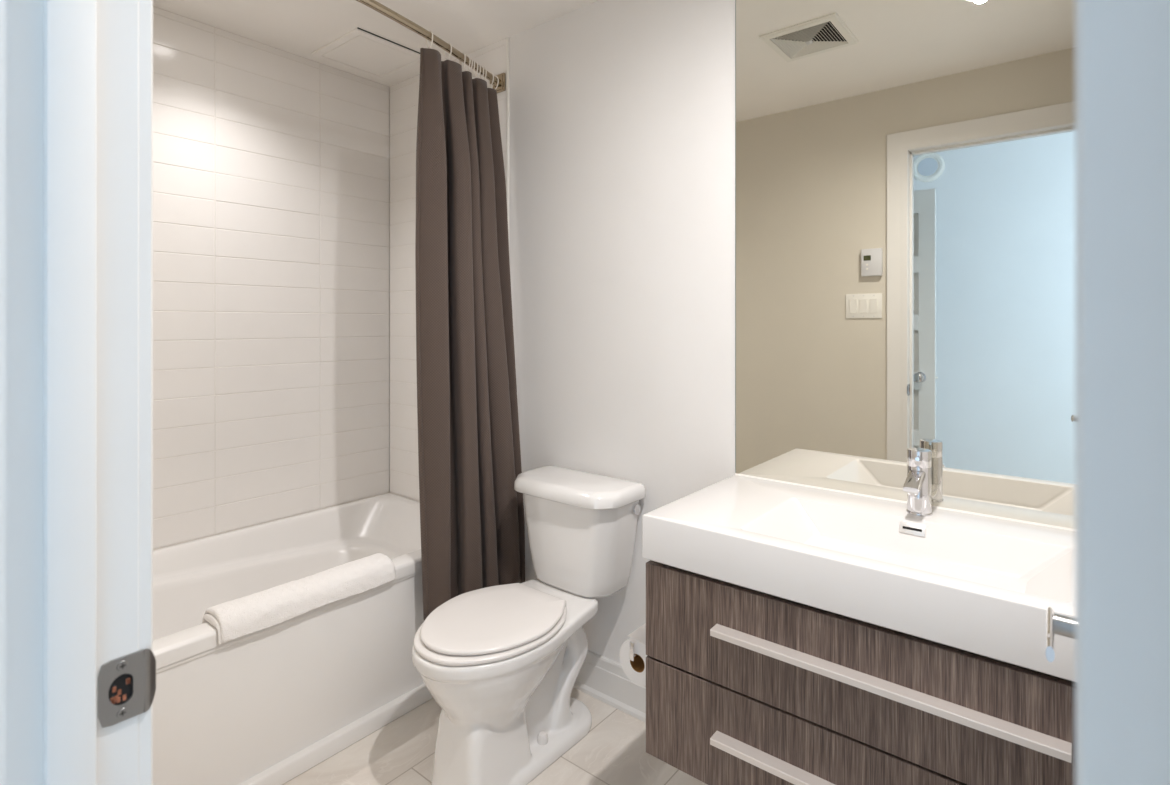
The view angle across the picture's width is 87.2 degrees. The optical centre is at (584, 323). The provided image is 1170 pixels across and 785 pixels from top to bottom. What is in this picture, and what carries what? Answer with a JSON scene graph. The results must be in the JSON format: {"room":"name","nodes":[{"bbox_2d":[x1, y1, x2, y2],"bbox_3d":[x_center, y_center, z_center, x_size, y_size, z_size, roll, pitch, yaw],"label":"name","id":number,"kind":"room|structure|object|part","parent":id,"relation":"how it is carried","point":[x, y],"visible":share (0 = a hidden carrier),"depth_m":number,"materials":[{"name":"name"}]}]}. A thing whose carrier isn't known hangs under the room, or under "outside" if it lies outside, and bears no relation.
{"room":"bathroom","nodes":[
{"label":"bathroom","id":0,"kind":"room"},
{"bbox_2d":[153,0,597,86],"bbox_3d":[-0.346,-1.144,1.464,3.020,0.100,1.720,0,0,39],"label":"ceiling","id":1,"kind":"structure","parent":0,"point":[297,27],"depth_m":2.20,"materials":[{"name":"paint"}]},
{"bbox_2d":[311,27,419,79],"bbox_3d":[-0.872,-1.089,2.504,0.346,0.011,0.328,0,0,39],"label":"access panel","id":2,"kind":"object","parent":1,"relation":"attached to","point":[360,50],"visible":0.85,"depth_m":2.48,"materials":[{"name":"paint"}]},
{"bbox_3d":[-0.873,-1.088,2.505,0.280,0.007,0.265,0,0,39],"label":"panel","id":3,"kind":"part","parent":2,"relation":"part of","materials":[{"name":"paint"}]},
{"bbox_2d":[389,87,389,492],"bbox_3d":[-1.451,0.081,2.272,0.125,2.350,1.585,0,0,39],"label":"wall","id":4,"kind":"structure","parent":0,"point":[389,87],"depth_m":2.85,"materials":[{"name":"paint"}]},
{"bbox_2d":[153,6,388,549],"bbox_3d":[-1.364,-0.144,2.274,0.008,1.900,1.457,0,0,39],"label":"wall tile","id":5,"kind":"structure","parent":4,"relation":"attached to","point":[271,164],"depth_m":2.40,"materials":[{"name":"white tile"}]},
{"bbox_2d":[283,688,706,784],"bbox_3d":[-0.139,1.306,0.305,5.400,0.100,3.500,0,0,39],"label":"floor","id":6,"kind":"structure","parent":0,"point":[402,751],"depth_m":1.77,"materials":[{"name":"tile"}]},
{"bbox_2d":[153,493,432,784],"bbox_3d":[-1.050,1.017,2.021,0.797,0.478,1.455,0,0,39],"label":"bathtub","id":7,"kind":"object","parent":6,"relation":"on","point":[267,706],"visible":0.38,"depth_m":1.84,"materials":[{"name":"white ceramic"}]},
{"bbox_2d":[153,493,421,668],"bbox_3d":[-1.056,0.975,2.026,0.782,0.393,1.455,0,0,39],"label":"basin","id":8,"kind":"object","parent":7,"relation":"in","point":[375,628],"depth_m":2.07,"materials":[{"name":"white ceramic"}]},
{"bbox_2d":[202,553,395,643],"bbox_3d":[-0.804,0.775,1.785,0.131,0.070,0.515,0,0,39],"label":"bath towel","id":9,"kind":"object","parent":7,"relation":"on","point":[245,615],"visible":1,"depth_m":1.72,"materials":[{"name":"white fabric"}]},
{"bbox_2d":[412,465,645,784],"bbox_3d":[-0.187,0.879,1.807,0.428,0.753,0.697,0,0,39],"label":"toilet","id":10,"kind":"object","parent":6,"relation":"on","point":[502,664],"visible":1,"depth_m":1.76,"materials":[{"name":"ceramic"}]},
{"bbox_3d":[-0.269,0.837,1.706,0.362,0.014,0.423,0,0,39],"label":"seat","id":11,"kind":"part","parent":10,"relation":"part of","materials":[{"name":"plastic"}]},
{"bbox_3d":[-0.262,0.819,1.715,0.350,0.016,0.412,0,0,39],"label":"seat lid","id":12,"kind":"part","parent":10,"relation":"part of","materials":[{"name":"plastic"}]},
{"bbox_3d":[-0.215,1.050,1.773,0.363,0.411,0.610,0,0,39],"label":"bowl","id":13,"kind":"part","parent":10,"relation":"part of","materials":[{"name":"white ceramic"}]},
{"bbox_3d":[-0.038,0.526,1.991,0.428,0.047,0.223,0,0,39],"label":"tank lid","id":14,"kind":"part","parent":10,"relation":"part of","materials":[{"name":"white ceramic"}]},
{"bbox_3d":[-0.032,0.696,1.999,0.388,0.303,0.190,0,0,39],"label":"tank","id":15,"kind":"part","parent":10,"relation":"part of","materials":[{"name":"white ceramic"}]},
{"bbox_3d":[0.161,0.584,1.930,0.012,0.035,0.034,0,0,39],"label":"flush lever","id":16,"kind":"part","parent":10,"relation":"part of","materials":[{"name":"silver metal"}]},
{"bbox_2d":[509,0,734,663],"bbox_3d":[0.184,0.081,2.055,2.940,2.350,0.135,0,0,39],"label":"wall","id":17,"kind":"structure","parent":0,"point":[622,112],"depth_m":2.02,"materials":[{"name":"paint"}]},
{"bbox_2d":[390,38,505,501],"bbox_3d":[-0.599,-0.144,2.596,0.775,1.900,0.008,0,0,39],"label":"wall tile","id":18,"kind":"structure","parent":17,"relation":"attached to","point":[404,95],"depth_m":2.76,"materials":[{"name":"white tile"}]},
{"bbox_2d":[506,37,508,238],"bbox_3d":[-0.295,0.081,2.349,0.009,2.350,0.011,0,0,39],"label":"trim","id":19,"kind":"structure","parent":17,"relation":"attached to","point":[507,38],"depth_m":2.35,"materials":[{"name":"white plastic"}]},
{"bbox_2d":[573,650,645,722],"bbox_3d":[0.444,1.188,1.742,1.903,0.137,0.022,0,0,39],"label":"baseboard","id":20,"kind":"structure","parent":17,"relation":"attached to","point":[602,678],"depth_m":2.03,"materials":[{"name":"paint"}]},
{"bbox_2d":[646,560,1074,784],"bbox_3d":[0.643,0.750,1.253,0.958,0.438,0.487,0,0,39],"label":"vanity cabinet","id":21,"kind":"object","parent":17,"relation":"attached to","point":[745,686],"visible":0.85,"depth_m":1.14,"materials":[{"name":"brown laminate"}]},
{"bbox_2d":[630,641,638,660],"bbox_3d":[0.196,0.800,1.530,0.084,0.061,0.178,0,0,39],"label":"paper holder","id":22,"kind":"object","parent":21,"relation":"attached to","point":[633,656],"visible":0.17,"depth_m":1.48,"materials":[{"name":"silver metal"}]},
{"bbox_2d":[620,623,647,686],"bbox_3d":[0.159,0.824,1.532,0.109,0.111,0.103,0,0,39],"label":"toilet roll","id":23,"kind":"object","parent":22,"relation":"hanging from","point":[635,670],"visible":0.48,"depth_m":1.51,"materials":[{"name":"paper"}]},
{"bbox_3d":[0.489,0.852,1.084,0.578,0.013,0.030,0,0,39],"label":"handle","id":24,"kind":"part","parent":21,"relation":"part of","materials":[{"name":"metal"}]},
{"bbox_3d":[0.514,0.861,1.094,0.958,0.216,0.018,0,0,39],"label":"drawer","id":25,"kind":"part","parent":21,"relation":"part of","materials":[{"name":"grey laminate"}]},
{"bbox_2d":[642,473,1074,681],"bbox_3d":[0.657,0.479,1.269,0.971,0.102,0.480,0,0,39],"label":"washbasin","id":26,"kind":"object","parent":21,"relation":"in","point":[986,585],"visible":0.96,"depth_m":1.23,"materials":[{"name":"ceramic"}]},
{"bbox_3d":[0.719,0.451,1.350,0.052,0.023,0.015,0,0,39],"label":"overflow plate","id":27,"kind":"part","parent":26,"relation":"part of","materials":[{"name":"silver metal"}]},
{"bbox_2d":[903,448,932,516],"bbox_3d":[0.743,0.359,1.378,0.053,0.145,0.112,0,0,39],"label":"tap","id":28,"kind":"object","parent":26,"relation":"on","point":[918,482],"visible":1,"depth_m":1.38,"materials":[{"name":"silver metal"}]},
{"bbox_3d":[0.731,0.347,1.363,0.033,0.042,0.074,0,0,39],"label":"spout","id":29,"kind":"part","parent":28,"relation":"part of","materials":[{"name":"silver metal"}]},
{"bbox_3d":[0.762,0.306,1.401,0.049,0.038,0.049,0,0,39],"label":"handle","id":30,"kind":"part","parent":28,"relation":"part of","materials":[{"name":"silver metal"}]},
{"bbox_3d":[0.489,0.630,1.084,0.578,0.013,0.030,0,0,39],"label":"handle","id":31,"kind":"part","parent":21,"relation":"part of","materials":[{"name":"metal"}]},
{"bbox_2d":[735,0,1074,528],"bbox_3d":[0.810,-0.308,1.457,0.972,1.476,0.006,0,0,39],"label":"wall mirror","id":32,"kind":"object","parent":17,"relation":"attached to","point":[905,169],"visible":0.83,"depth_m":1.49,"materials":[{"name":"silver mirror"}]},
{"bbox_3d":[-0.869,0.081,0.849,2.820,2.350,0.106,0,0,39],"label":"wall","id":33,"kind":"structure","parent":0,"visible":0},
{"bbox_2d":[0,0,152,784],"bbox_3d":[-0.150,0.189,0.275,0.837,2.134,0.122,0,0,39],"label":"door frame","id":34,"kind":"structure","parent":33,"relation":"attached to","point":[69,69],"depth_m":0.48,"materials":[{"name":"paint"}]},
{"bbox_2d":[98,649,155,727],"bbox_3d":[-0.382,0.303,0.514,0.005,0.053,0.041,0,0,37],"label":"strike plate","id":35,"kind":"object","parent":34,"relation":"attached to","point":[127,683],"visible":1,"depth_m":0.51,"materials":[{"name":"silver metal"}]},
{"bbox_2d":[356,0,505,92],"bbox_3d":[-0.737,-0.924,1.757,0.201,0.068,1.472,0,0,39],"label":"shower rod","id":36,"kind":"object","parent":33,"relation":"attached to","point":[372,4],"visible":0.88,"depth_m":1.97,"materials":[{"name":"silver metal"}]},
{"bbox_2d":[426,31,432,48],"bbox_3d":[-0.500,-0.912,1.978,0.039,0.057,0.004,0,0,44],"label":"curtain ring","id":37,"kind":"object","parent":36,"relation":"hanging from","point":[429,31],"visible":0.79,"depth_m":1.97,"materials":[{"name":"plastic"}]},
{"bbox_2d":[443,43,451,59],"bbox_3d":[-0.461,-0.912,2.062,0.039,0.057,0.004,0,0,33],"label":"curtain ring","id":38,"kind":"object","parent":36,"relation":"hanging from","point":[448,43],"visible":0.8,"depth_m":2.06,"materials":[{"name":"plastic"}]},
{"bbox_2d":[459,53,465,68],"bbox_3d":[-0.426,-0.912,2.137,0.004,0.057,0.039,0,0,-43],"label":"curtain ring","id":39,"kind":"object","parent":36,"relation":"hanging from","point":[463,53],"visible":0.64,"depth_m":2.12,"materials":[{"name":"plastic"}]},
{"bbox_2d":[1045,0,1169,784],"bbox_3d":[0.327,0.234,0.398,0.095,2.027,0.655,0,0,42],"label":"door","id":40,"kind":"structure","parent":33,"relation":"in","point":[1120,627],"depth_m":0.14,"materials":[{"name":"paint"}]},
{"bbox_3d":[0.453,0.302,0.599,0.007,0.024,0.077,0,0,37],"label":"lever","id":41,"kind":"part","parent":40,"relation":"part of","materials":[{"name":"silver metal"}]},
{"label":"curtain ring","id":42,"kind":"object","parent":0,"visible":0},
{"bbox_2d":[415,48,524,620],"bbox_3d":[-0.402,0.037,2.134,0.175,1.837,0.443,0,0,39],"label":"shower curtain","id":43,"kind":"object","parent":42,"relation":"hanging from","point":[472,523],"visible":0.94,"depth_m":2.06,"materials":[{"name":"fabric"}]}
]}

